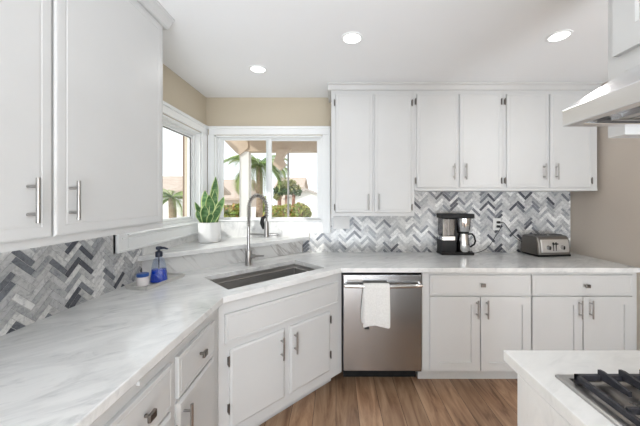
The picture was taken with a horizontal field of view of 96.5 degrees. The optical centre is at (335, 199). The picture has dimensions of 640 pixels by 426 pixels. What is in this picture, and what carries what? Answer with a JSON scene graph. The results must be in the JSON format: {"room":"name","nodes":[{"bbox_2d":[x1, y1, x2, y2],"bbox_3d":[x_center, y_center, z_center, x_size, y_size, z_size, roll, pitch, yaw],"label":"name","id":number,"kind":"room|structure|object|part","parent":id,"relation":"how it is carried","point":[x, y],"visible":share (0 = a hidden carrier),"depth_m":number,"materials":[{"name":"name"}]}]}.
{"room":"kitchen","nodes":[
{"label":"kitchen","id":0,"kind":"room"},
{"bbox_2d":[163,64,205,215],"bbox_3d":[-1.331,0.219,-0.370,0.150,2.412,6.560,0,0,0],"label":"wall","id":1,"kind":"structure","parent":0,"point":[177,92],"depth_m":2.38,"materials":[{"name":"beige paint"}]},
{"bbox_2d":[0,235,141,335],"bbox_3d":[-1.253,0.318,0.219,0.006,0.385,3.238,0,0,0],"label":"tile backsplash","id":2,"kind":"structure","parent":1,"relation":"attached to","point":[38,283],"depth_m":1.27,"materials":[{"name":"tile"}]},
{"bbox_2d":[0,0,162,252],"bbox_3d":[-1.063,-0.403,0.930,0.374,1.104,1.200,0,0,0],"label":"upper cabinet","id":3,"kind":"object","parent":1,"relation":"attached to","point":[81,81],"visible":0.99,"depth_m":1.00,"materials":[{"name":"paint"}]},
{"bbox_3d":[-0.924,-0.395,0.636,0.020,1.032,0.572,0,0,0],"label":"door","id":4,"kind":"part","parent":3,"relation":"part of","materials":[{"name":"paint"}]},
{"bbox_3d":[-0.895,0.003,0.845,0.038,0.135,0.012,0,0,0],"label":"handle","id":5,"kind":"part","parent":3,"relation":"part of","materials":[{"name":"silver metal"}]},
{"bbox_3d":[-0.895,0.003,0.978,0.038,0.135,0.012,0,0,0],"label":"handle","id":6,"kind":"part","parent":3,"relation":"part of","materials":[{"name":"silver metal"}]},
{"bbox_3d":[-0.924,-0.395,1.214,0.020,1.032,0.572,0,0,0],"label":"door","id":7,"kind":"part","parent":3,"relation":"part of","materials":[{"name":"paint"}]},
{"bbox_2d":[137,0,174,29],"bbox_3d":[-1.071,-0.959,0.333,0.371,0.056,2.465,0,0,0],"label":"trim","id":8,"kind":"structure","parent":1,"relation":"attached to","point":[153,7],"depth_m":1.46,"materials":[{"name":"paint"}]},
{"bbox_2d":[113,101,207,253],"bbox_3d":[-1.288,-0.199,2.182,0.127,1.012,1.154,0,0,0],"label":"window","id":9,"kind":"structure","parent":1,"relation":"in","point":[178,227],"depth_m":2.41,"materials":[{"name":"paint"}]},
{"bbox_3d":[-1.336,-0.205,2.172,0.030,0.756,0.885,0,0,0],"label":"sash","id":10,"kind":"part","parent":9,"relation":"part of","materials":[{"name":"glass"}]},
{"bbox_3d":[-1.325,-0.205,2.172,0.048,0.806,0.921,0,0,0],"label":"frame","id":11,"kind":"part","parent":9,"relation":"part of","materials":[{"name":"paint"}]},
{"bbox_2d":[206,98,341,346],"bbox_3d":[0.507,0.219,2.835,3.526,2.412,0.150,0,0,0],"label":"wall","id":12,"kind":"structure","parent":0,"point":[219,111],"depth_m":2.76,"materials":[{"name":"beige paint"}]},
{"bbox_2d":[208,126,330,232],"bbox_3d":[-0.644,-0.190,2.808,1.184,1.030,0.153,0,0,0],"label":"window","id":13,"kind":"structure","parent":12,"relation":"in","point":[321,134],"depth_m":2.74,"materials":[{"name":"paint"}]},
{"bbox_3d":[-0.891,-0.205,2.830,0.507,0.790,0.030,0,0,0],"label":"sash","id":14,"kind":"part","parent":13,"relation":"part of","materials":[{"name":"glass"}]},
{"bbox_3d":[-0.652,-0.205,2.845,1.021,0.806,0.080,0,0,0],"label":"frame","id":15,"kind":"part","parent":13,"relation":"part of","materials":[{"name":"paint"}]},
{"bbox_3d":[-0.429,-0.205,2.860,0.538,0.790,0.030,0,0,0],"label":"sash","id":16,"kind":"part","parent":13,"relation":"part of","materials":[{"name":"glass"}]},
{"bbox_2d":[331,91,413,215],"bbox_3d":[0.315,-0.407,2.572,0.711,1.096,0.372,0,0,0],"label":"upper cabinet","id":17,"kind":"object","parent":12,"relation":"attached to","point":[372,132],"visible":1,"depth_m":2.42,"materials":[{"name":"paint"}]},
{"bbox_3d":[0.154,-0.395,2.434,0.318,1.011,0.020,0,0,0],"label":"door","id":18,"kind":"part","parent":17,"relation":"part of","materials":[{"name":"paint"}]},
{"bbox_3d":[0.485,-0.395,2.434,0.313,1.011,0.020,0,0,0],"label":"door","id":19,"kind":"part","parent":17,"relation":"part of","materials":[{"name":"paint"}]},
{"bbox_2d":[302,192,569,251],"bbox_3d":[0.971,0.217,2.757,2.590,0.585,0.006,0,0,0],"label":"tile backsplash","id":20,"kind":"structure","parent":12,"relation":"attached to","point":[523,213],"depth_m":2.75,"materials":[{"name":"tile"}]},
{"bbox_2d":[333,216,349,228],"bbox_3d":[0.053,0.223,2.749,0.157,0.120,0.009,0,0,0],"label":"switch plate","id":21,"kind":"object","parent":20,"relation":"attached to","point":[339,222],"visible":1,"depth_m":2.75,"materials":[{"name":"plastic"}]},
{"bbox_2d":[493,218,500,229],"bbox_3d":[1.553,0.239,2.749,0.072,0.116,0.010,0,0,0],"label":"wall outlet","id":22,"kind":"object","parent":20,"relation":"attached to","point":[495,220],"visible":0.82,"depth_m":2.75,"materials":[{"name":"plastic"}]},
{"bbox_2d":[414,91,502,191],"bbox_3d":[1.051,-0.515,2.572,0.758,0.880,0.372,0,0,0],"label":"upper cabinet","id":23,"kind":"object","parent":12,"relation":"attached to","point":[458,135],"visible":0.99,"depth_m":2.42,"materials":[{"name":"paint"}]},
{"bbox_3d":[0.862,-0.501,2.434,0.348,0.797,0.020,0,0,0],"label":"door","id":24,"kind":"part","parent":23,"relation":"part of","materials":[{"name":"paint"}]},
{"bbox_3d":[0.999,-0.235,2.405,0.012,0.135,0.038,0,0,0],"label":"handle","id":25,"kind":"part","parent":23,"relation":"part of","materials":[{"name":"silver metal"}]},
{"bbox_3d":[1.100,-0.235,2.405,0.012,0.135,0.038,0,0,0],"label":"handle","id":26,"kind":"part","parent":23,"relation":"part of","materials":[{"name":"silver metal"}]},
{"bbox_3d":[1.229,-0.501,2.434,0.349,0.797,0.020,0,0,0],"label":"door","id":27,"kind":"part","parent":23,"relation":"part of","materials":[{"name":"paint"}]},
{"bbox_2d":[328,82,602,102],"bbox_3d":[1.087,-0.959,2.567,2.315,0.056,0.345,0,0,0],"label":"trim","id":28,"kind":"structure","parent":12,"relation":"attached to","point":[332,86],"depth_m":2.42,"materials":[{"name":"paint"}]},
{"bbox_2d":[489,91,596,191],"bbox_3d":[1.833,-0.515,2.572,0.803,0.880,0.372,0,0,0],"label":"upper cabinet","id":29,"kind":"object","parent":12,"relation":"attached to","point":[540,154],"visible":0.85,"depth_m":2.42,"materials":[{"name":"paint"}]},
{"bbox_3d":[1.628,-0.501,2.434,0.348,0.797,0.020,0,0,0],"label":"door","id":30,"kind":"part","parent":29,"relation":"part of","materials":[{"name":"paint"}]},
{"bbox_3d":[1.871,-0.235,2.405,0.012,0.135,0.038,0,0,0],"label":"handle","id":31,"kind":"part","parent":29,"relation":"part of","materials":[{"name":"silver metal"}]},
{"bbox_3d":[1.999,-0.501,2.434,0.351,0.797,0.020,0,0,0],"label":"door","id":32,"kind":"part","parent":29,"relation":"part of","materials":[{"name":"paint"}]},
{"bbox_2d":[158,0,607,97],"bbox_3d":[0.507,-1.037,-0.370,3.826,0.100,6.560,0,0,0],"label":"ceiling","id":33,"kind":"structure","parent":0,"point":[212,45],"depth_m":1.81,"materials":[{"name":"paint"}]},
{"bbox_2d":[249,65,266,72],"bbox_3d":[-0.590,-0.984,2.156,0.134,0.006,0.134,0,0,0],"label":"recessed light","id":34,"kind":"object","parent":33,"relation":"in","point":[254,68],"visible":1,"depth_m":2.15,"materials":[{"name":"paint"}]},
{"bbox_2d":[341,32,362,44],"bbox_3d":[0.098,-0.984,1.742,0.134,0.006,0.134,0,0,0],"label":"recessed light","id":35,"kind":"object","parent":33,"relation":"in","point":[351,38],"visible":1,"depth_m":1.74,"materials":[{"name":"paint"}]},
{"bbox_2d":[545,29,572,42],"bbox_3d":[1.346,-0.984,1.720,0.134,0.006,0.134,0,0,0],"label":"recessed light","id":36,"kind":"object","parent":33,"relation":"in","point":[560,35],"visible":1,"depth_m":1.72,"materials":[{"name":"paint"}]},
{"bbox_2d":[259,347,516,425],"bbox_3d":[0.507,1.465,-0.370,3.826,0.080,6.560,0,0,0],"label":"floor","id":37,"kind":"structure","parent":0,"point":[342,401],"depth_m":1.99,"materials":[{"name":"brown wood"}]},
{"bbox_2d":[90,309,217,425],"bbox_3d":[-0.903,0.985,1.098,0.674,0.880,0.796,0,0,0],"label":"base cabinet","id":38,"kind":"object","parent":37,"relation":"on","point":[181,389],"visible":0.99,"depth_m":1.11,"materials":[{"name":"paint"}]},
{"bbox_3d":[-0.614,0.686,0.890,0.020,0.162,0.330,0,0,0],"label":"drawer","id":39,"kind":"part","parent":38,"relation":"part of","materials":[{"name":"paint"}]},
{"bbox_3d":[-0.589,0.683,0.900,0.030,0.026,0.034,0,0,0],"label":"knob","id":40,"kind":"part","parent":38,"relation":"part of","materials":[{"name":"silver metal"}]},
{"bbox_3d":[-0.614,1.035,0.890,0.020,0.500,0.330,0,0,0],"label":"door","id":41,"kind":"part","parent":38,"relation":"part of","materials":[{"name":"paint"}]},
{"bbox_3d":[-0.585,0.880,1.132,0.038,0.135,0.012,0,0,0],"label":"handle","id":42,"kind":"part","parent":38,"relation":"part of","materials":[{"name":"silver metal"}]},
{"bbox_3d":[-0.614,1.035,1.259,0.020,0.500,0.326,0,0,0],"label":"door","id":43,"kind":"part","parent":38,"relation":"part of","materials":[{"name":"paint"}]},
{"bbox_3d":[-0.614,0.686,1.259,0.020,0.162,0.326,0,0,0],"label":"drawer","id":44,"kind":"part","parent":38,"relation":"part of","materials":[{"name":"paint"}]},
{"bbox_3d":[-0.589,0.683,1.265,0.030,0.026,0.034,0,0,0],"label":"knob","id":45,"kind":"part","parent":38,"relation":"part of","materials":[{"name":"silver metal"}]},
{"bbox_2d":[218,273,340,425],"bbox_3d":[-0.447,0.985,1.988,0.936,0.880,0.554,0,0,-45],"label":"base cabinet","id":46,"kind":"object","parent":37,"relation":"on","point":[276,348],"visible":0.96,"depth_m":1.74,"materials":[{"name":"paint"}]},
{"bbox_3d":[-0.449,1.024,1.663,0.354,0.428,0.020,0,0,-45],"label":"door","id":47,"kind":"part","parent":46,"relation":"part of","materials":[{"name":"paint"}]},
{"bbox_3d":[-0.289,0.692,1.823,0.863,0.157,0.020,0,0,-45],"label":"false drawer panel","id":48,"kind":"part","parent":46,"relation":"part of","materials":[{"name":"paint"}]},
{"bbox_3d":[-0.325,0.913,1.745,0.012,0.135,0.038,0,0,-45],"label":"handle","id":49,"kind":"part","parent":46,"relation":"part of","materials":[{"name":"silver metal"}]},
{"bbox_3d":[-0.253,0.913,1.817,0.012,0.135,0.038,0,0,-45],"label":"handle","id":50,"kind":"part","parent":46,"relation":"part of","materials":[{"name":"silver metal"}]},
{"bbox_3d":[-0.170,1.024,1.941,0.352,0.428,0.020,0,0,-45],"label":"door","id":51,"kind":"part","parent":46,"relation":"part of","materials":[{"name":"paint"}]},
{"bbox_2d":[341,273,422,376],"bbox_3d":[0.348,0.986,2.396,0.599,0.879,0.668,0,0,0],"label":"dishwasher","id":52,"kind":"object","parent":37,"relation":"on","point":[375,351],"visible":0.86,"depth_m":2.13,"materials":[{"name":"silver metal"}]},
{"bbox_2d":[361,283,389,328],"bbox_3d":[0.289,0.776,2.082,0.209,0.332,0.064,0,0,0],"label":"dish towel","id":53,"kind":"object","parent":52,"relation":"hanging from","point":[375,309],"visible":1,"depth_m":2.06,"materials":[{"name":"white fabric"}]},
{"bbox_3d":[0.348,1.354,2.305,0.579,0.142,0.030,0,0,0],"label":"toe panel","id":54,"kind":"part","parent":52,"relation":"part of","materials":[{"name":"black plastic"}]},
{"bbox_3d":[0.348,0.635,2.097,0.584,0.028,0.070,0,0,0],"label":"handle","id":55,"kind":"part","parent":52,"relation":"part of","materials":[{"name":"silver metal"}]},
{"bbox_2d":[415,273,530,378],"bbox_3d":[1.058,0.985,2.423,0.815,0.880,0.654,0,0,0],"label":"base cabinet","id":56,"kind":"object","parent":37,"relation":"on","point":[469,320],"visible":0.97,"depth_m":2.14,"materials":[{"name":"paint"}]},
{"bbox_3d":[0.891,1.007,2.144,0.372,0.558,0.020,0,0,0],"label":"door","id":57,"kind":"part","parent":56,"relation":"part of","materials":[{"name":"paint"}]},
{"bbox_3d":[1.083,0.642,2.144,0.755,0.150,0.020,0,0,0],"label":"drawer","id":58,"kind":"part","parent":56,"relation":"part of","materials":[{"name":"paint"}]},
{"bbox_3d":[1.272,1.007,2.144,0.375,0.558,0.020,0,0,0],"label":"door","id":59,"kind":"part","parent":56,"relation":"part of","materials":[{"name":"paint"}]},
{"bbox_2d":[530,273,636,349],"bbox_3d":[1.868,0.985,2.423,0.800,0.880,0.654,0,0,0],"label":"base cabinet","id":60,"kind":"object","parent":37,"relation":"on","point":[570,311],"visible":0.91,"depth_m":2.13,"materials":[{"name":"paint"}]},
{"bbox_2d":[0,252,639,425],"bbox_3d":[0.507,0.527,0.680,3.526,0.035,4.160,0,0,0],"label":"countertop","id":61,"kind":"structure","parent":60,"relation":"on","point":[68,367],"depth_m":1.16,"materials":[{"name":"white stone"}]},
{"bbox_2d":[125,272,184,289],"bbox_3d":[-1.100,0.499,1.752,0.148,0.021,0.300,0,0,12],"label":"tray","id":62,"kind":"object","parent":61,"relation":"on","point":[170,276],"visible":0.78,"depth_m":1.69,"materials":[{"name":"stone"}]},
{"bbox_2d":[136,272,148,286],"bbox_3d":[-1.122,0.464,1.655,0.064,0.073,0.064,0,0,0],"label":"glass jar","id":63,"kind":"object","parent":62,"relation":"on","point":[142,280],"visible":0.94,"depth_m":1.63,"materials":[{"name":"white glass"}]},
{"bbox_3d":[-1.122,0.437,1.655,0.062,0.019,0.062,0,0,0],"label":"lid","id":64,"kind":"part","parent":63,"relation":"part of","materials":[{"name":"blue plastic"}]},
{"bbox_2d":[150,246,167,282],"bbox_3d":[-1.075,0.393,1.736,0.100,0.216,0.075,0,0,-10],"label":"soap dispenser","id":65,"kind":"object","parent":62,"relation":"on","point":[158,274],"visible":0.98,"depth_m":1.72,"materials":[{"name":"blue plastic"}]},
{"bbox_2d":[138,221,322,276],"bbox_3d":[-0.693,0.360,2.276,1.126,0.299,0.969,0,0,0],"label":"window ledge","id":66,"kind":"object","parent":61,"relation":"on","point":[184,254],"visible":0.73,"depth_m":2.34,"materials":[{"name":"white stone"}]},
{"bbox_2d":[195,177,224,242],"bbox_3d":[-1.060,0.080,2.416,0.228,0.560,0.192,0,0,29],"label":"potted snake plant","id":67,"kind":"object","parent":66,"relation":"on","point":[209,225],"visible":1,"depth_m":2.39,"materials":[{"name":"green plant"}]},
{"bbox_3d":[-1.078,0.276,2.430,0.184,0.168,0.184,0,0,0],"label":"pot","id":68,"kind":"part","parent":67,"relation":"part of","materials":[{"name":"white ceramic"}]},
{"bbox_3d":[-0.693,0.285,2.300,1.126,0.149,0.920,0,0,0],"label":"panel","id":69,"kind":"part","parent":66,"relation":"part of","materials":[{"name":"white stone"}]},
{"bbox_2d":[245,193,278,265],"bbox_3d":[-0.579,0.230,2.192,0.274,0.559,0.072,0,0,14],"label":"kitchen faucet","id":70,"kind":"object","parent":61,"relation":"on","point":[265,225],"visible":1,"depth_m":2.20,"materials":[{"name":"silver metal"}]},
{"bbox_3d":[-0.609,0.440,2.205,0.107,0.032,0.032,0,0,13],"label":"lever","id":71,"kind":"part","parent":70,"relation":"part of","materials":[{"name":"silver metal"}]},
{"bbox_2d":[210,264,315,289],"bbox_3d":[-0.479,0.655,2.015,0.416,0.220,0.788,0,0,45],"label":"sink","id":72,"kind":"object","parent":61,"relation":"in","point":[236,281],"visible":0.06,"depth_m":2.17,"materials":[{"name":"silver metal"}]},
{"bbox_2d":[436,213,500,254],"bbox_3d":[1.268,0.321,2.671,0.606,0.378,0.149,0,0,0],"label":"coffee maker","id":73,"kind":"object","parent":61,"relation":"on","point":[449,224],"visible":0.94,"depth_m":2.61,"materials":[{"name":"black plastic"}]},
{"bbox_3d":[1.034,0.257,2.673,0.113,0.163,0.126,0,0,0],"label":"water tank","id":74,"kind":"part","parent":73,"relation":"part of","materials":[{"name":"plastic"}]},
{"bbox_3d":[1.115,0.499,2.672,0.300,0.022,0.145,0,0,0],"label":"plate","id":75,"kind":"part","parent":73,"relation":"part of","materials":[{"name":"black plastic"}]},
{"bbox_3d":[1.116,0.153,2.670,0.302,0.043,0.144,0,0,0],"label":"lid","id":76,"kind":"part","parent":73,"relation":"part of","materials":[{"name":"black plastic"}]},
{"bbox_2d":[457,219,471,231],"bbox_3d":[1.190,0.235,2.668,0.144,0.120,0.144,0,0,0],"label":"basket","id":77,"kind":"object","parent":73,"relation":"on","point":[463,225],"depth_m":2.61,"materials":[{"name":"silver metal"}]},
{"bbox_2d":[457,231,475,252],"bbox_3d":[1.216,0.393,2.668,0.175,0.190,0.124,0,0,0],"label":"carafe","id":78,"kind":"object","parent":73,"relation":"on","point":[463,243],"visible":0.91,"depth_m":2.63,"materials":[{"name":"silver metal"}]},
{"bbox_3d":[1.266,0.381,2.653,0.075,0.137,0.018,0,0,9],"label":"handle","id":79,"kind":"part","parent":78,"relation":"part of","materials":[{"name":"black plastic"}]},
{"bbox_3d":[1.411,0.382,2.704,0.301,0.251,0.037,0,0,0],"label":"power cord","id":80,"kind":"part","parent":73,"relation":"part of","materials":[{"name":"black rubber"}]},
{"bbox_2d":[497,221,570,256],"bbox_3d":[1.822,0.359,2.630,0.531,0.302,0.284,0,0,-6],"label":"toaster","id":81,"kind":"object","parent":61,"relation":"on","point":[539,245],"visible":1,"depth_m":2.54,"materials":[{"name":"silver metal"}]},
{"bbox_3d":[1.943,0.413,2.536,0.265,0.114,0.031,0,0,-6],"label":"control panel","id":82,"kind":"part","parent":81,"relation":"part of","materials":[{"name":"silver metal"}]},
{"bbox_3d":[1.659,1.007,2.144,0.374,0.558,0.020,0,0,0],"label":"door","id":83,"kind":"part","parent":60,"relation":"part of","materials":[{"name":"paint"}]},
{"bbox_3d":[1.820,0.815,2.115,0.012,0.135,0.038,0,0,0],"label":"handle","id":84,"kind":"part","parent":60,"relation":"part of","materials":[{"name":"silver metal"}]},
{"bbox_3d":[1.849,0.642,2.144,0.754,0.150,0.020,0,0,0],"label":"drawer","id":85,"kind":"part","parent":60,"relation":"part of","materials":[{"name":"paint"}]},
{"bbox_3d":[1.900,0.815,2.115,0.012,0.135,0.038,0,0,0],"label":"handle","id":86,"kind":"part","parent":60,"relation":"part of","materials":[{"name":"silver metal"}]},
{"bbox_3d":[2.040,1.007,2.144,0.372,0.558,0.020,0,0,0],"label":"door","id":87,"kind":"part","parent":60,"relation":"part of","materials":[{"name":"paint"}]},
{"bbox_3d":[0.911,0.986,0.078,0.629,0.879,1.615,0,0,0],"label":"base cabinet","id":88,"kind":"object","parent":37,"relation":"on","visible":0},
{"bbox_2d":[503,350,639,425],"bbox_3d":[0.897,0.968,0.113,0.662,0.915,1.706,0,0,0],"label":"kitchen island","id":89,"kind":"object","parent":88,"relation":"on","point":[543,399],"depth_m":0.85,"materials":[{"name":"stone"}]},
{"bbox_3d":[0.581,0.985,0.074,0.030,0.880,1.629,0,0,0],"label":"panel","id":90,"kind":"part","parent":89,"relation":"part of","materials":[{"name":"stone"}]},
{"bbox_2d":[555,369,639,425],"bbox_3d":[0.895,0.489,0.365,0.530,0.041,0.910,0,0,0],"label":"gas cooktop","id":91,"kind":"object","parent":89,"relation":"in","point":[616,397],"visible":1,"depth_m":0.73,"materials":[{"name":"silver metal"}]},
{"bbox_2d":[570,81,639,349],"bbox_3d":[2.345,0.219,-0.370,0.150,2.412,6.560,0,0,0],"label":"wall","id":92,"kind":"structure","parent":0,"point":[604,222],"depth_m":2.34,"materials":[{"name":"beige paint"}]},
{"bbox_3d":[1.280,0.219,0.055,0.100,2.412,1.610,0,0,0],"label":"wall","id":93,"kind":"structure","parent":0,"visible":0},
{"bbox_2d":[608,0,639,137],"bbox_3d":[1.016,-0.586,0.110,0.423,0.801,1.500,0,0,0],"label":"upper cabinet","id":94,"kind":"object","parent":93,"relation":"attached to","point":[623,15],"visible":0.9,"depth_m":0.81,"materials":[{"name":"paint"}]},
{"bbox_2d":[562,65,639,126],"bbox_3d":[0.931,-0.284,0.350,0.594,0.161,0.900,0,0,0],"label":"range hood","id":95,"kind":"object","parent":94,"relation":"attached to","point":[616,103],"visible":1,"depth_m":0.71,"materials":[{"name":"silver metal"}]},
{"bbox_3d":[1.024,-0.275,0.835,0.407,0.180,0.050,0,0,0],"label":"panel","id":96,"kind":"part","parent":94,"relation":"part of","materials":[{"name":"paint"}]},
{"bbox_3d":[0.815,-0.670,0.605,0.020,0.511,0.450,0,0,0],"label":"door","id":97,"kind":"part","parent":94,"relation":"part of","materials":[{"name":"paint"}]},
{"label":"outside","id":98,"kind":"structure","parent":0,"visible":0},
{"bbox_3d":[0.000,3.075,35.000,120.000,0.100,110.000,0,0,0],"label":"ground","id":99,"kind":"structure","parent":98,"visible":0},
{"bbox_2d":[163,189,182,217],"bbox_3d":[-3.373,1.401,5.955,1.212,3.262,1.253,0,0,0],"label":"palm tree","id":100,"kind":"object","parent":99,"relation":"on","point":[171,199],"visible":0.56,"depth_m":5.95,"materials":[{"name":"green plant"}]},
{"bbox_2d":[163,176,230,206],"bbox_3d":[-9.039,0.516,16.500,3.844,5.018,5.700,0,0,0],"label":"house","id":101,"kind":"structure","parent":99,"relation":"on","point":[174,183],"depth_m":14.66,"materials":[{"name":"white paint"}]},
{"bbox_2d":[163,207,255,218],"bbox_3d":[-5.100,1.670,12.100,7.800,2.709,0.200,0,0,0],"label":"wall","id":102,"kind":"structure","parent":99,"relation":"on","point":[165,209],"depth_m":12.00,"materials":[{"name":"white paint"}]},
{"bbox_2d":[224,203,238,216],"bbox_3d":[-2.489,1.546,6.581,1.032,2.958,0.794,0,0,0],"label":"shrub","id":103,"kind":"object","parent":99,"relation":"on","point":[232,210],"visible":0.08,"depth_m":6.38,"materials":[{"name":"green plant"}]},
{"bbox_2d":[224,180,256,206],"bbox_3d":[-9.768,0.565,27.000,4.068,4.920,6.700,0,0,0],"label":"house","id":104,"kind":"structure","parent":99,"relation":"on","point":[228,184],"depth_m":25.28,"materials":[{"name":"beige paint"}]},
{"bbox_2d":[224,155,289,216],"bbox_3d":[-1.915,0.957,6.991,1.619,4.147,1.740,0,0,27],"label":"palm tree","id":105,"kind":"object","parent":99,"relation":"on","point":[257,164],"visible":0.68,"depth_m":6.91,"materials":[{"name":"green plant"}]},
{"bbox_2d":[273,179,301,205],"bbox_3d":[-1.528,1.172,9.007,0.949,3.708,0.545,0,0,0],"label":"tree","id":106,"kind":"object","parent":99,"relation":"on","point":[294,189],"visible":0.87,"depth_m":8.88,"materials":[{"name":"green plant"}]},
{"bbox_2d":[274,177,307,204],"bbox_3d":[-5.937,-0.003,39.000,3.732,6.057,6.700,0,0,0],"label":"house","id":107,"kind":"structure","parent":99,"relation":"on","point":[302,181],"depth_m":37.85,"materials":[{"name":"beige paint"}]},
{"bbox_2d":[283,188,316,216],"bbox_3d":[-2.544,1.030,29.000,4.033,3.990,8.700,0,0,0],"label":"house","id":108,"kind":"structure","parent":99,"relation":"on","point":[308,197],"depth_m":25.00,"materials":[{"name":"white paint"}]},
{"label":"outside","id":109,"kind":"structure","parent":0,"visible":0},
{"bbox_3d":[-0.500,1.505,1.600,9.000,0.080,9.200,0,0,0],"label":"patio","id":110,"kind":"object","parent":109,"visible":0},
{"bbox_2d":[183,136,184,216],"bbox_3d":[-2.084,0.145,4.050,0.112,2.640,0.140,0,0,0],"label":"trellis post","id":111,"kind":"object","parent":110,"relation":"on","point":[183,136],"visible":0.02,"depth_m":3.98,"materials":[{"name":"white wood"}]},
{"bbox_2d":[225,141,316,216],"bbox_3d":[0.692,0.199,4.100,5.016,2.532,1.600,0,0,0],"label":"patio cover","id":112,"kind":"object","parent":110,"relation":"on","point":[244,149],"visible":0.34,"depth_m":4.43,"materials":[{"name":"white paint"}]},
{"bbox_3d":[-1.429,0.345,4.500,0.142,2.240,0.140,0,0,0],"label":"post","id":113,"kind":"part","parent":112,"relation":"part of","materials":[{"name":"white paint"}]},
{"bbox_2d":[273,149,291,170],"bbox_3d":[-0.818,-0.602,4.357,0.278,0.320,0.115,0,0,0],"label":"bracket","id":114,"kind":"object","parent":112,"relation":"hanging from","point":[279,162],"visible":1,"depth_m":4.30,"materials":[{"name":"beige paint"}]},
{"bbox_2d":[263,202,311,216],"bbox_3d":[-0.954,0.758,5.646,1.043,1.416,0.793,0,0,0],"label":"hedge","id":115,"kind":"object","parent":110,"relation":"on","point":[298,209],"visible":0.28,"depth_m":5.41,"materials":[{"name":"green plant"}]},
{"bbox_2d":[287,153,288,216],"bbox_3d":[-0.787,0.249,4.700,0.030,2.432,0.032,0,0,0],"label":"pole","id":116,"kind":"object","parent":110,"relation":"on","point":[288,153],"visible":0.31,"depth_m":4.69,"materials":[{"name":"grey"}]}
]}

